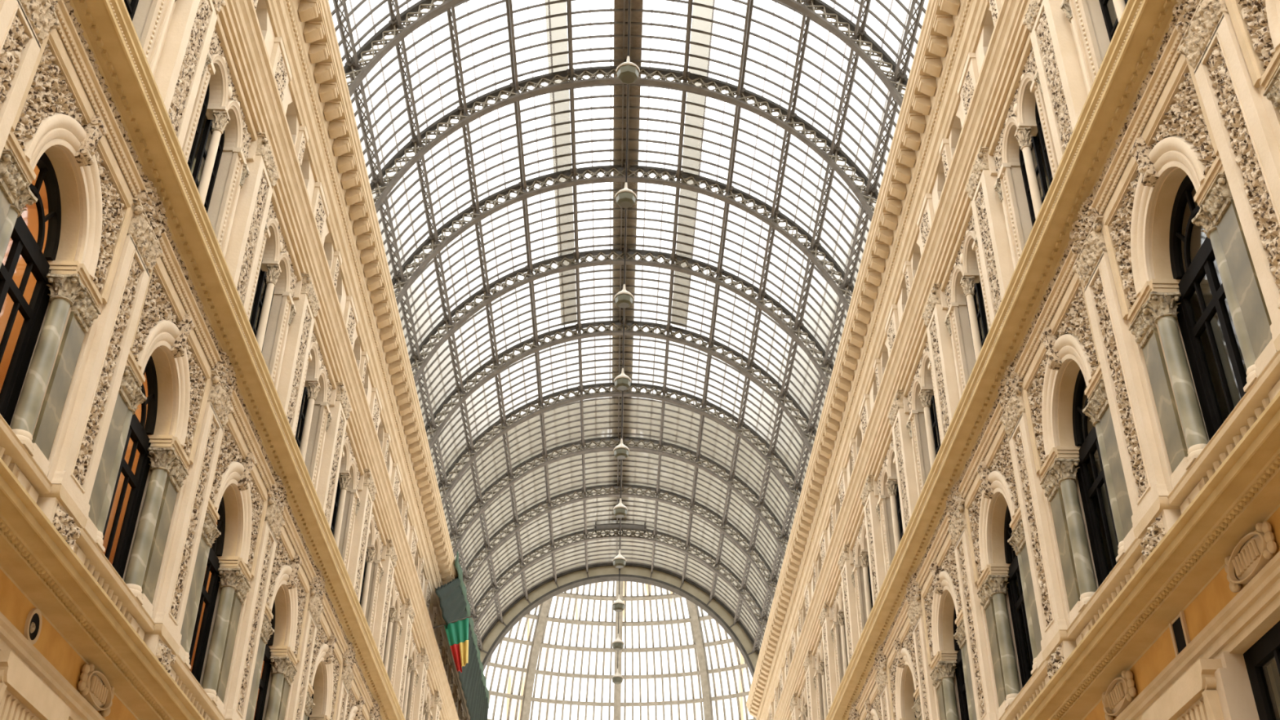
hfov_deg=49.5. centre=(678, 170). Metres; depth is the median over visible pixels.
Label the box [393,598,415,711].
carved pilaster
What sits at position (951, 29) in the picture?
crown molding
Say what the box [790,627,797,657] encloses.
pier
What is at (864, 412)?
pier
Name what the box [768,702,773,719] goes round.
pier
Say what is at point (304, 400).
window
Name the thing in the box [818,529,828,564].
pier
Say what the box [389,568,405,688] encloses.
arch surround
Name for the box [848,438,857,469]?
pier
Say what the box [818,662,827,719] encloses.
slender column
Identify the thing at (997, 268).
carved pilaster
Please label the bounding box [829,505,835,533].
pier
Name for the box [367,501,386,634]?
arch surround
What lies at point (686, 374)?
glazing
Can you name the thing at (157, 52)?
engaged column
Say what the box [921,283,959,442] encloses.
carved pilaster
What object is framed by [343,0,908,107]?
arch
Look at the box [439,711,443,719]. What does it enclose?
arch surround
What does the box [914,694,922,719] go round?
marble pilaster
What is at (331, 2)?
glazing
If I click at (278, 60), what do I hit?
pier
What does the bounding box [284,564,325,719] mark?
carved pilaster
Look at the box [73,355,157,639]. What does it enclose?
window
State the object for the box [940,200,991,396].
arch surround
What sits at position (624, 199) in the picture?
diffuser
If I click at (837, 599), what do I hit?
arch surround
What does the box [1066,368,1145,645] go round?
window
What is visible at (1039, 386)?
arch surround
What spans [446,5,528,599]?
beam
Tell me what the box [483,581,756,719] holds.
glass dome
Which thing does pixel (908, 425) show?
engaged column
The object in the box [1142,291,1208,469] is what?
marble column
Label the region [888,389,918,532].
carved pilaster
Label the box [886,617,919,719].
arch surround
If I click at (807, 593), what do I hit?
pier
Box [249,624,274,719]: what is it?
marble column
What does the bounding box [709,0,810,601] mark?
beam
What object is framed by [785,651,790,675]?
pier
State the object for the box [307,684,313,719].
window
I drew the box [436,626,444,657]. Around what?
pier
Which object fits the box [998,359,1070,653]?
carved pilaster
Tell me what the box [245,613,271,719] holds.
marble pilaster
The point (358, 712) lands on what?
arch surround
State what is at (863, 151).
glazing
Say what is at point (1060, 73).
carved pilaster
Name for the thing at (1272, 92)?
marble pilaster
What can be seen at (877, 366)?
pier
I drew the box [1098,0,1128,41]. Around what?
window
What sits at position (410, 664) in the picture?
slender column
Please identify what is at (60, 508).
pedestal
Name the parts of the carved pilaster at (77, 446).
relief panel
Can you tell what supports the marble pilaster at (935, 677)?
attached to the wall at (1235, 663)
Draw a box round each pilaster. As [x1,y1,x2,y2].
[0,0,60,157]
[0,149,29,233]
[0,650,71,719]
[31,287,101,475]
[46,175,168,519]
[84,365,142,542]
[141,456,189,617]
[151,347,237,646]
[154,0,225,148]
[177,510,217,662]
[216,574,251,715]
[222,471,287,719]
[224,132,279,312]
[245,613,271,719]
[276,273,319,435]
[277,661,297,719]
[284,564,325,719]
[302,691,313,719]
[316,382,351,528]
[335,638,355,719]
[347,468,377,602]
[368,697,380,719]
[373,539,397,661]
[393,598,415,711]
[412,648,430,719]
[430,690,442,719]
[789,693,800,719]
[803,650,817,719]
[818,601,836,712]
[837,543,858,664]
[848,700,860,719]
[860,474,885,606]
[874,642,891,719]
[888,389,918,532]
[906,570,940,719]
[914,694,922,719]
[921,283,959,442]
[929,665,946,719]
[946,479,999,719]
[955,618,977,719]
[965,146,1013,324]
[977,581,1006,719]
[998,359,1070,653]
[1011,518,1043,667]
[1022,0,1087,164]
[1040,466,1079,624]
[1069,192,1173,529]
[1087,379,1135,552]
[1128,304,1188,488]
[1142,658,1241,719]
[1172,0,1279,341]
[1199,173,1277,377]
[1262,66,1279,113]
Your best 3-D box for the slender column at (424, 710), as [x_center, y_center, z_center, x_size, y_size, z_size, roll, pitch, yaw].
[-10.139,22.510,54.575,0.310,3.000,0.310,1,-38,-2]
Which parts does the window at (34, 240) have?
pier panel, balustrade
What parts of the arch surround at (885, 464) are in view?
head moulding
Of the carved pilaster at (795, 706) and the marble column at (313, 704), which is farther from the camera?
the carved pilaster at (795, 706)
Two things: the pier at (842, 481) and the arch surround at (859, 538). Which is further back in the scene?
the pier at (842, 481)
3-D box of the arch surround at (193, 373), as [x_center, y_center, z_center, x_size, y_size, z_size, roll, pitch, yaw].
[-8.569,3.270,23.033,0.649,2.060,4.160,1,-38,-2]
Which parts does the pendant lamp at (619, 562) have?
lamp shade, cord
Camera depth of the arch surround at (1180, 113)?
19.73 m
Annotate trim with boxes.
[0,611,105,719]
[53,0,379,719]
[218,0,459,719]
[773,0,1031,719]
[849,3,1189,719]
[1114,551,1279,719]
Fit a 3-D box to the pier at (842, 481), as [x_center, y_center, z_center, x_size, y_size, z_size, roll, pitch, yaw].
[5.667,11.274,47.437,0.160,1.780,1.300,1,-38,-2]
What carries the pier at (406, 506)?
attached to the wall at (143, 8)
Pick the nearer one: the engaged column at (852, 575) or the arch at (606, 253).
the engaged column at (852, 575)
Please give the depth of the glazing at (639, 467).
67.56 m
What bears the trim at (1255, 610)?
attached to the wall at (1235, 663)
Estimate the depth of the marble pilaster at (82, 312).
18.67 m
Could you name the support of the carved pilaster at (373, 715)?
attached to the wall at (143, 8)
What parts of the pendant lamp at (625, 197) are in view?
lamp shade, cord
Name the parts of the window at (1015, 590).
balustrade, pier panel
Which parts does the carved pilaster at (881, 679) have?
relief panel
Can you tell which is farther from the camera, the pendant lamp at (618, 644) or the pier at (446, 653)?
the pendant lamp at (618, 644)
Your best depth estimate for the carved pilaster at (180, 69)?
23.45 m
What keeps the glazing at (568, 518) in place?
on the beam at (920, 6)
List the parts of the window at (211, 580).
pier panel, balustrade, pier panel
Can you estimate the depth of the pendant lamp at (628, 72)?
34.29 m
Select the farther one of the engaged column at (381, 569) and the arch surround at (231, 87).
the engaged column at (381, 569)
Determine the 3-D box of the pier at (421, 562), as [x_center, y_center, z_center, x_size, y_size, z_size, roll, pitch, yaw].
[-9.917,15.775,53.131,0.160,1.780,0.460,1,-38,-2]
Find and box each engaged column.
[151,0,177,75]
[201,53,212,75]
[223,163,249,257]
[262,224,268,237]
[275,304,296,390]
[315,412,332,492]
[346,497,360,571]
[372,567,383,635]
[393,625,403,686]
[412,673,419,716]
[813,675,817,715]
[830,628,837,691]
[850,572,859,639]
[875,503,886,575]
[906,419,919,497]
[944,315,960,398]
[993,177,1015,271]
[1033,71,1042,93]
[1060,0,1090,93]
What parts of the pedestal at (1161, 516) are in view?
relief panel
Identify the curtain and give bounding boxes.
[191,157,200,182]
[249,310,257,328]
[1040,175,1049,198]
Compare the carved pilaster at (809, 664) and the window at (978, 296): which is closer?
the window at (978, 296)
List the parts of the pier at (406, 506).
relief panel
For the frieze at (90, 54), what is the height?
0.230 m
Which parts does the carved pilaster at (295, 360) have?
relief panel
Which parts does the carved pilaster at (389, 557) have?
relief panel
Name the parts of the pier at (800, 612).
relief panel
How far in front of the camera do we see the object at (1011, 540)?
25.42 m
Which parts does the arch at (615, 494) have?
node plate, node plate, node plate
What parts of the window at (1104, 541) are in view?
pier panel, frame, balustrade, pier panel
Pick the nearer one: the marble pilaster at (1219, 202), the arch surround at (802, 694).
the marble pilaster at (1219, 202)
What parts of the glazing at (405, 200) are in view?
glass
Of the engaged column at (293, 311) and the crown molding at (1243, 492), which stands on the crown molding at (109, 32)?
the engaged column at (293, 311)
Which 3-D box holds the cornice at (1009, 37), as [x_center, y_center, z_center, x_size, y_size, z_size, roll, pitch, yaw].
[6.878,-6.093,22.533,0.760,0.980,123.738,1,-38,-2]
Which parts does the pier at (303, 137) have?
relief panel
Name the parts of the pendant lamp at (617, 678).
lamp shade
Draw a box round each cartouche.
[77,663,114,716]
[1102,670,1136,719]
[1224,521,1277,592]
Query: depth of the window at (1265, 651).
16.41 m
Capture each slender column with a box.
[197,109,230,204]
[255,263,281,351]
[299,381,320,461]
[333,472,351,546]
[360,546,376,615]
[382,608,396,671]
[402,659,413,719]
[422,702,427,719]
[803,704,808,719]
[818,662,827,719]
[837,611,848,674]
[859,551,871,619]
[885,479,900,551]
[918,389,936,468]
[960,275,982,361]
[1014,126,1042,218]
[1112,0,1125,22]
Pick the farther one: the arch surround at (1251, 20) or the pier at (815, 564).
the pier at (815, 564)
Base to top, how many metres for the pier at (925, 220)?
1.780 m
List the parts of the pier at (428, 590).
relief panel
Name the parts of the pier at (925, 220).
relief panel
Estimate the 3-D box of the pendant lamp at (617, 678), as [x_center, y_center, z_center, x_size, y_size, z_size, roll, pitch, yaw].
[-3.171,23.767,73.891,0.600,6.960,0.600,1,-38,-2]
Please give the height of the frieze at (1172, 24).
0.230 m
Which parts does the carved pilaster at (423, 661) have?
relief panel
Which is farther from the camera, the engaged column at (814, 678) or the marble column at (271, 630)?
the engaged column at (814, 678)
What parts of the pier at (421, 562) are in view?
relief panel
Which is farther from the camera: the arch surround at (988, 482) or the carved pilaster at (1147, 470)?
the arch surround at (988, 482)
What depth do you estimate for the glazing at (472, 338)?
54.65 m
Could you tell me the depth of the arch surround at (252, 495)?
27.61 m
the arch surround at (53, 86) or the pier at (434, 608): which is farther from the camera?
the pier at (434, 608)
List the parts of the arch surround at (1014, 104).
head moulding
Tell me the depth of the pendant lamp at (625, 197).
38.47 m
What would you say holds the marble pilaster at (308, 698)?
attached to the wall at (143, 8)
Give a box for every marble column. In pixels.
[0,181,37,267]
[9,272,87,456]
[95,386,146,551]
[124,447,179,604]
[184,524,221,669]
[201,567,244,706]
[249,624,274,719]
[264,656,292,719]
[305,699,315,719]
[911,702,919,719]
[935,660,959,719]
[952,629,973,719]
[983,574,1020,710]
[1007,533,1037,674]
[1048,457,1097,612]
[1082,399,1124,561]
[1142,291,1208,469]
[1191,203,1257,391]
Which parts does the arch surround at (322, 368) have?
head moulding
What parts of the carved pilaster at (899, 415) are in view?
relief panel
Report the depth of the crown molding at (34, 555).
18.22 m
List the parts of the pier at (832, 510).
relief panel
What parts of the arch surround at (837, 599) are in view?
head moulding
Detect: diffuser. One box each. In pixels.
[612,642,623,650]
[612,676,622,684]
[613,448,628,459]
[613,507,626,518]
[613,559,626,568]
[613,603,624,612]
[614,377,631,390]
[615,191,635,208]
[615,293,632,308]
[617,64,639,84]
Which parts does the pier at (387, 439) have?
relief panel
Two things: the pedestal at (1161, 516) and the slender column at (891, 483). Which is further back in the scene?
the slender column at (891, 483)
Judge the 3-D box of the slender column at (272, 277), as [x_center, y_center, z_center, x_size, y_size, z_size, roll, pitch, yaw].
[-8.871,3.325,29.604,0.310,3.000,0.310,1,-38,-2]
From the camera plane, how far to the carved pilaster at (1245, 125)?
16.65 m
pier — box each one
[253,0,257,8]
[270,36,292,105]
[295,125,308,167]
[311,182,328,241]
[330,250,342,288]
[343,295,358,346]
[359,351,368,385]
[369,386,382,432]
[382,432,391,464]
[391,462,401,503]
[401,500,408,529]
[408,525,417,563]
[417,557,424,586]
[423,579,431,612]
[431,606,437,632]
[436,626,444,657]
[443,648,448,673]
[448,665,454,693]
[453,686,458,708]
[457,700,463,719]
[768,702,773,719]
[773,688,778,710]
[778,667,785,695]
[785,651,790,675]
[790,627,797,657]
[797,609,803,633]
[803,582,811,616]
[812,561,817,587]
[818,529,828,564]
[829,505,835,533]
[837,467,847,506]
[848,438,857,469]
[858,394,871,436]
[873,358,882,391]
[884,304,898,355]
[902,260,912,296]
[916,193,933,250]
[938,138,951,178]
[957,52,978,119]
[986,0,1001,26]
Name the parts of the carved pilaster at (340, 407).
relief panel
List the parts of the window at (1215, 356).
frame, pier panel, balustrade, pier panel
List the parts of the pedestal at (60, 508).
relief panel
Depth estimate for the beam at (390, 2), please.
48.10 m
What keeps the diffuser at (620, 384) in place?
attached to the pendant lamp at (622, 382)
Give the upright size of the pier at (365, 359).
1.780 m
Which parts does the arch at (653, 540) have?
node plate, node plate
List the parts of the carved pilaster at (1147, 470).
relief panel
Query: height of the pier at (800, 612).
1.780 m
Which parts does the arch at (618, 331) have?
node plate, node plate, node plate, node plate, node plate, node plate, node plate, node plate, node plate, node plate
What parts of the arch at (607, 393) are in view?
node plate, node plate, node plate, node plate, node plate, node plate, node plate, node plate, node plate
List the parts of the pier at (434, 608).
relief panel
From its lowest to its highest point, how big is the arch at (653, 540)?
8.011 m
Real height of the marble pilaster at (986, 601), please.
2.520 m
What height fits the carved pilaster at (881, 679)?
5.140 m
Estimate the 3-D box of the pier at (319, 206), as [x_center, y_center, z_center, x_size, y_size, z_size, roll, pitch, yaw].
[-8.966,1.387,34.403,0.160,1.780,1.300,1,-38,-2]
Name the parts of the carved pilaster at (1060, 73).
relief panel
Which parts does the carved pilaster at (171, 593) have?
relief panel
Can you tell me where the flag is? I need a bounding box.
[432,616,471,672]
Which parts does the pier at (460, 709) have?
relief panel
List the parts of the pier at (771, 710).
relief panel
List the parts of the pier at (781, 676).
relief panel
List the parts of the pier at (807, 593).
relief panel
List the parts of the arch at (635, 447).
node plate, node plate, node plate, node plate, node plate, node plate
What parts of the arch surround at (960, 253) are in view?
head moulding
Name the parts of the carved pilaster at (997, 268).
relief panel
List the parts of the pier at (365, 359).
relief panel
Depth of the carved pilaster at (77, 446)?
19.89 m
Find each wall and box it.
[9,0,464,719]
[768,0,1279,719]
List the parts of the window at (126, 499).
pier panel, balustrade, pier panel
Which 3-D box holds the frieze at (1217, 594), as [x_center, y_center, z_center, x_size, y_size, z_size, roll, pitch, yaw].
[6.819,3.648,15.047,0.040,0.490,123.738,1,-38,-2]
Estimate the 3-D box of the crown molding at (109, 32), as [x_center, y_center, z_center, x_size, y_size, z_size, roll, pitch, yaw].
[-8.153,-2.299,18.855,0.985,0.520,123.738,1,-38,-2]
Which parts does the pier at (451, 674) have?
relief panel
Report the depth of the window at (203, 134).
26.29 m
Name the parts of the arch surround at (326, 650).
rectangular frame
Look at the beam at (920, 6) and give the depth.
45.31 m
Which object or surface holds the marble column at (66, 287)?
on the window at (34, 240)
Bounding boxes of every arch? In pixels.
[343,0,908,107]
[369,66,878,221]
[391,164,854,311]
[409,248,834,389]
[424,320,817,453]
[438,382,801,510]
[448,435,789,557]
[462,483,777,599]
[470,528,768,637]
[478,562,759,677]
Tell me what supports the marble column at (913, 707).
on the balustrade
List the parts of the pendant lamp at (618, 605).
lamp shade, cord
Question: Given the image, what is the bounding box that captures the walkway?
[612,0,643,372]
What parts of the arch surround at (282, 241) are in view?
head moulding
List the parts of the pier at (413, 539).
relief panel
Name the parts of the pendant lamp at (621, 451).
lamp shade, cord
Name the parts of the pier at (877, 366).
relief panel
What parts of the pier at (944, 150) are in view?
relief panel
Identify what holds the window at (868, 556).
in the wall at (1235, 663)
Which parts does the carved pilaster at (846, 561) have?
relief panel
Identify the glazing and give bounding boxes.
[328,0,928,76]
[343,0,908,191]
[369,72,879,284]
[391,171,854,362]
[408,253,834,428]
[424,330,817,485]
[437,382,802,535]
[448,435,789,578]
[462,483,778,617]
[471,527,768,651]
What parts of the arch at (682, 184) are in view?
node plate, node plate, node plate, node plate, node plate, node plate, node plate, node plate, node plate, node plate, node plate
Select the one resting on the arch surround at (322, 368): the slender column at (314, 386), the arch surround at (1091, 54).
the slender column at (314, 386)
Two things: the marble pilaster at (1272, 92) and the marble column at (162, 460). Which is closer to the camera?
the marble pilaster at (1272, 92)
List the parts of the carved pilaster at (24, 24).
relief panel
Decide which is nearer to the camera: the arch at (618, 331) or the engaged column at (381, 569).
the engaged column at (381, 569)
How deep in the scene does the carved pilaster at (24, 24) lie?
16.89 m
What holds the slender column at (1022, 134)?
on the arch surround at (1014, 104)
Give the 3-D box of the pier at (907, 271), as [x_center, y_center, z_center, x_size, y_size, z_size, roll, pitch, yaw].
[6.196,3.280,37.032,0.160,1.780,0.460,1,-38,-2]
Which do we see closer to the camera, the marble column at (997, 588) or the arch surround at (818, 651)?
the marble column at (997, 588)
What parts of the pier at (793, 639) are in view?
relief panel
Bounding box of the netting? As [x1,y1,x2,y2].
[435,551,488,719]
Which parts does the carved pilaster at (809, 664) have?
relief panel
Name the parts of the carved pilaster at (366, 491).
relief panel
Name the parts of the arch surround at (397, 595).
head moulding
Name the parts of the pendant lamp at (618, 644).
lamp shade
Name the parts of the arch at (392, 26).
node plate, node plate, node plate, node plate, node plate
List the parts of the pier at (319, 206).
relief panel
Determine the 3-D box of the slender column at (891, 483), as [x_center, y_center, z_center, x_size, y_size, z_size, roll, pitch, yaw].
[6.054,10.016,38.480,0.310,3.000,0.310,1,-38,-2]
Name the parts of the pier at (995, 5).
relief panel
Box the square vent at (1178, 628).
[1168,611,1191,656]
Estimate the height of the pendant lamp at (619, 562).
6.960 m
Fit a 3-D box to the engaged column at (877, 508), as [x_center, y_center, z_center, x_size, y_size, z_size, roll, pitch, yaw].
[5.987,11.170,39.710,0.355,3.330,0.355,1,-38,-2]
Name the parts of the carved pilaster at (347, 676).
relief panel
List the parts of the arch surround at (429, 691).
head moulding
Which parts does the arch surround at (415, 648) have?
head moulding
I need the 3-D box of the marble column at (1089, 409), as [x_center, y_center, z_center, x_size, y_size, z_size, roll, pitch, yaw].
[6.711,4.735,21.345,0.460,2.520,0.460,1,-38,-2]
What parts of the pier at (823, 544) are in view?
relief panel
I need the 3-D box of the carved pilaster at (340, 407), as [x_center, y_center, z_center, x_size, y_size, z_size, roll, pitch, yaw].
[-9.029,7.827,36.081,0.403,4.410,1.518,1,-38,-2]
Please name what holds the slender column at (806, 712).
on the arch surround at (802, 694)
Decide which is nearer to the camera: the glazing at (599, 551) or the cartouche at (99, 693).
the cartouche at (99, 693)
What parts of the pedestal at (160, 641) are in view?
relief panel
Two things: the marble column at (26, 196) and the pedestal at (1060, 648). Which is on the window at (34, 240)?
the marble column at (26, 196)
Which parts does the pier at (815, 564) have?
relief panel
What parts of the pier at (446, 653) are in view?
relief panel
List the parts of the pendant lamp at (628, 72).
lamp shade, cord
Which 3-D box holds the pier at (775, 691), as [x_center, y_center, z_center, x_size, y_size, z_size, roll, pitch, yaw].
[4.716,25.662,66.166,0.160,1.780,0.460,1,-38,-2]
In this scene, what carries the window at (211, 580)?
in the wall at (143, 8)
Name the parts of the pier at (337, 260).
relief panel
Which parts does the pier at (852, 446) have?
relief panel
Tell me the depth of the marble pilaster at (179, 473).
22.84 m
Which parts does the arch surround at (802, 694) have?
head moulding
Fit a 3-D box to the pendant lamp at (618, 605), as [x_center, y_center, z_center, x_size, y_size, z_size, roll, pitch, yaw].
[-2.749,17.372,65.567,0.600,6.960,0.600,1,-38,-2]
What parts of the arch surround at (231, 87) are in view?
head moulding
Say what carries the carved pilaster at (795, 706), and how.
attached to the wall at (1235, 663)
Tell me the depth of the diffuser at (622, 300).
42.58 m
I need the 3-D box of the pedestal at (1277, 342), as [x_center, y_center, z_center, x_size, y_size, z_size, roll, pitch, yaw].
[6.955,2.034,14.826,0.525,1.130,1.140,1,-38,-2]
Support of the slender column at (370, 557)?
on the arch surround at (376, 531)
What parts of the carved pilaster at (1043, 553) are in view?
relief panel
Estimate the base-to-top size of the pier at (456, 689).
1.780 m
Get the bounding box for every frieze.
[0,568,137,719]
[62,0,382,719]
[848,17,1177,719]
[1084,506,1279,719]
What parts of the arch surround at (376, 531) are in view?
head moulding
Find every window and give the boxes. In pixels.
[0,152,61,503]
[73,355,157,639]
[124,0,138,21]
[170,496,226,719]
[187,83,224,213]
[248,254,275,352]
[253,600,275,719]
[295,386,309,448]
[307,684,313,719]
[330,477,341,535]
[360,551,367,604]
[867,555,872,608]
[895,484,903,540]
[928,395,940,454]
[953,606,969,719]
[965,268,988,358]
[999,505,1050,719]
[1019,102,1053,226]
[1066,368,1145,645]
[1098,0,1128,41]
[1167,174,1279,514]
[1243,620,1279,719]
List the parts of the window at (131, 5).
frame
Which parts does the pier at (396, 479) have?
relief panel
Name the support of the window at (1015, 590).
in the wall at (1235, 663)
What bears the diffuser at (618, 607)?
attached to the pendant lamp at (618, 605)
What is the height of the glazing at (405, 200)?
8.244 m
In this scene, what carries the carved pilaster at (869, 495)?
attached to the wall at (1235, 663)
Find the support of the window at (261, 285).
in the wall at (143, 8)
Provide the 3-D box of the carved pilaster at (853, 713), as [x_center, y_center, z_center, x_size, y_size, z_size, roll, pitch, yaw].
[5.504,18.725,41.704,0.280,5.140,1.440,1,-38,-2]
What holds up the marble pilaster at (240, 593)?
attached to the wall at (143, 8)
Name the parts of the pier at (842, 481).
relief panel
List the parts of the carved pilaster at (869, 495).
relief panel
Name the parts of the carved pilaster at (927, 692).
relief panel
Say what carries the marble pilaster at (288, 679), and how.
attached to the wall at (143, 8)
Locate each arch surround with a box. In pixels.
[3,28,133,307]
[125,257,212,468]
[140,0,171,69]
[182,13,257,254]
[206,413,268,582]
[246,187,302,387]
[264,526,310,666]
[293,318,336,490]
[307,612,342,719]
[338,419,364,569]
[345,680,369,719]
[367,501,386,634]
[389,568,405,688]
[407,623,421,719]
[423,670,434,719]
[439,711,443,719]
[797,672,807,719]
[812,626,824,719]
[829,572,844,689]
[848,506,867,637]
[859,684,882,719]
[873,426,897,573]
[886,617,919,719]
[902,327,942,495]
[920,533,963,670]
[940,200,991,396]
[964,423,1022,588]
[987,32,1058,266]
[1022,272,1103,478]
[1060,0,1102,88]
[1102,54,1225,324]
[1224,0,1279,89]
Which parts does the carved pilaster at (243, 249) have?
relief panel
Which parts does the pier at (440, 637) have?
relief panel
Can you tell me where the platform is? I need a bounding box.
[594,521,646,533]
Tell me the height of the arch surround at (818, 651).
4.420 m
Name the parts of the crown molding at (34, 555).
moulding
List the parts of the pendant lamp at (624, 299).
lamp shade, cord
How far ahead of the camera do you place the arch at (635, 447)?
64.73 m
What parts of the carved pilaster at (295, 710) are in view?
relief panel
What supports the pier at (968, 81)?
attached to the wall at (1235, 663)
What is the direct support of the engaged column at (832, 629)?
on the crown molding at (1142, 26)
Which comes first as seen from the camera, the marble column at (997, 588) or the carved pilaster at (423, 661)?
the marble column at (997, 588)
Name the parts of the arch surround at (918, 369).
head moulding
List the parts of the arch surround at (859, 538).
head moulding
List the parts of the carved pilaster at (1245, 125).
relief panel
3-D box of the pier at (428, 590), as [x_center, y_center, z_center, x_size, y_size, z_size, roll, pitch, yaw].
[-10.023,17.374,55.212,0.160,1.780,1.300,1,-38,-2]
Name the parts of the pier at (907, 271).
relief panel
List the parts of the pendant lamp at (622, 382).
lamp shade, cord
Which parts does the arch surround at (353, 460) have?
head moulding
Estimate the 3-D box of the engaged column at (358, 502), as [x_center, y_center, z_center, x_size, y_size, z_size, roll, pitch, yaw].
[-9.360,10.873,39.158,0.355,3.330,0.355,1,-38,-2]
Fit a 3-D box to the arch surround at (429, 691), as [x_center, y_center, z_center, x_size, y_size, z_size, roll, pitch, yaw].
[-10.201,22.207,54.805,0.480,4.420,4.060,1,-38,-2]
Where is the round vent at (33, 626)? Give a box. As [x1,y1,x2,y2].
[23,608,42,644]
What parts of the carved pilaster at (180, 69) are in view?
relief panel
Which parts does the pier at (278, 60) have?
relief panel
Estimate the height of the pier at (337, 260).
1.780 m
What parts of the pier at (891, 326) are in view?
relief panel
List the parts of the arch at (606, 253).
node plate, node plate, node plate, node plate, node plate, node plate, node plate, node plate, node plate, node plate, node plate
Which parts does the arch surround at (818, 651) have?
head moulding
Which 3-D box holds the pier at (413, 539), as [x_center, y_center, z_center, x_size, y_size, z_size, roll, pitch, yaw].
[-9.811,14.177,51.050,0.160,1.780,1.300,1,-38,-2]
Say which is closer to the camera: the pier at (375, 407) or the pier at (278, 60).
the pier at (278, 60)
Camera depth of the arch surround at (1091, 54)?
23.05 m
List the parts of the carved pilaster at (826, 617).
relief panel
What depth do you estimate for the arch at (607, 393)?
60.58 m
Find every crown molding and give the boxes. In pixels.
[0,457,204,719]
[69,0,405,719]
[264,0,470,719]
[746,0,989,719]
[825,0,1178,719]
[1018,391,1279,719]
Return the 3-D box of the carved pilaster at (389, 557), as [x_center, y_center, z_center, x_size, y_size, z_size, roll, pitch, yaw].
[-9.452,14.222,44.405,0.403,4.410,1.518,1,-38,-2]
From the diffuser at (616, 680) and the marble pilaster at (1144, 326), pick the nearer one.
the marble pilaster at (1144, 326)
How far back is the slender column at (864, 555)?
42.97 m
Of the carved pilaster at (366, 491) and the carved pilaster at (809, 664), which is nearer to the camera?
the carved pilaster at (366, 491)
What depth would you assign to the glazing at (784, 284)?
50.34 m
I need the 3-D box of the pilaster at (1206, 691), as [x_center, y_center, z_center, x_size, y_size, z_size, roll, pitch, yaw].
[6.482,9.465,15.723,0.280,7.050,2.560,1,-38,-2]
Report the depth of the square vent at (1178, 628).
18.30 m
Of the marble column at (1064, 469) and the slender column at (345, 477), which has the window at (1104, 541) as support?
the marble column at (1064, 469)
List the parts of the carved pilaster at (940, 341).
relief panel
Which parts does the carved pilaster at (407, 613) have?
relief panel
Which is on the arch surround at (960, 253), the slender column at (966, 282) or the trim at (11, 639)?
the slender column at (966, 282)
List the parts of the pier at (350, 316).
relief panel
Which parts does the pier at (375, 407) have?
relief panel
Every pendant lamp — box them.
[611,661,622,684]
[612,421,626,568]
[612,470,625,612]
[612,614,624,650]
[613,235,631,390]
[613,325,629,459]
[613,414,627,518]
[614,142,633,308]
[615,47,636,208]
[616,0,639,84]
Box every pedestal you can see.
[36,484,87,552]
[142,623,179,675]
[1041,630,1076,679]
[1133,496,1181,559]
[1273,333,1279,351]
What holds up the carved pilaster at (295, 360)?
attached to the wall at (143, 8)
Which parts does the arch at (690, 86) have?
node plate, node plate, node plate, node plate, node plate, node plate, node plate, node plate, node plate, node plate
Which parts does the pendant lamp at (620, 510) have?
lamp shade, cord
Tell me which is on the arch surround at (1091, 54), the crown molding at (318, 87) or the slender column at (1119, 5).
the slender column at (1119, 5)
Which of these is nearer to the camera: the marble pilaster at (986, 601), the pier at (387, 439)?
the marble pilaster at (986, 601)
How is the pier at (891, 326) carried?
attached to the wall at (1235, 663)
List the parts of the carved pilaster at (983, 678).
relief panel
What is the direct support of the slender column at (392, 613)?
on the arch surround at (397, 595)
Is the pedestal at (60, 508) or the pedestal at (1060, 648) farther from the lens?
the pedestal at (1060, 648)
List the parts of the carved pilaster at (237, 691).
relief panel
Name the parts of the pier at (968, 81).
relief panel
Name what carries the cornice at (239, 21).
attached to the wall at (143, 8)
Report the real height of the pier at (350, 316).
1.780 m
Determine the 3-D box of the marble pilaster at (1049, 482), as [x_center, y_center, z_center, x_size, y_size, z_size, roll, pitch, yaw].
[6.500,6.312,23.398,0.254,2.520,0.690,1,-38,-2]
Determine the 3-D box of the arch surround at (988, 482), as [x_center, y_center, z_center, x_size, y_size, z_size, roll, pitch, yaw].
[6.438,6.761,27.742,0.649,2.060,4.160,1,-38,-2]
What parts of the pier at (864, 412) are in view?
relief panel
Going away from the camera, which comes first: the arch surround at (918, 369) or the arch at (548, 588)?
the arch surround at (918, 369)
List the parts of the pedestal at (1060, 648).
relief panel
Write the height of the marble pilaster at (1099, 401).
2.520 m

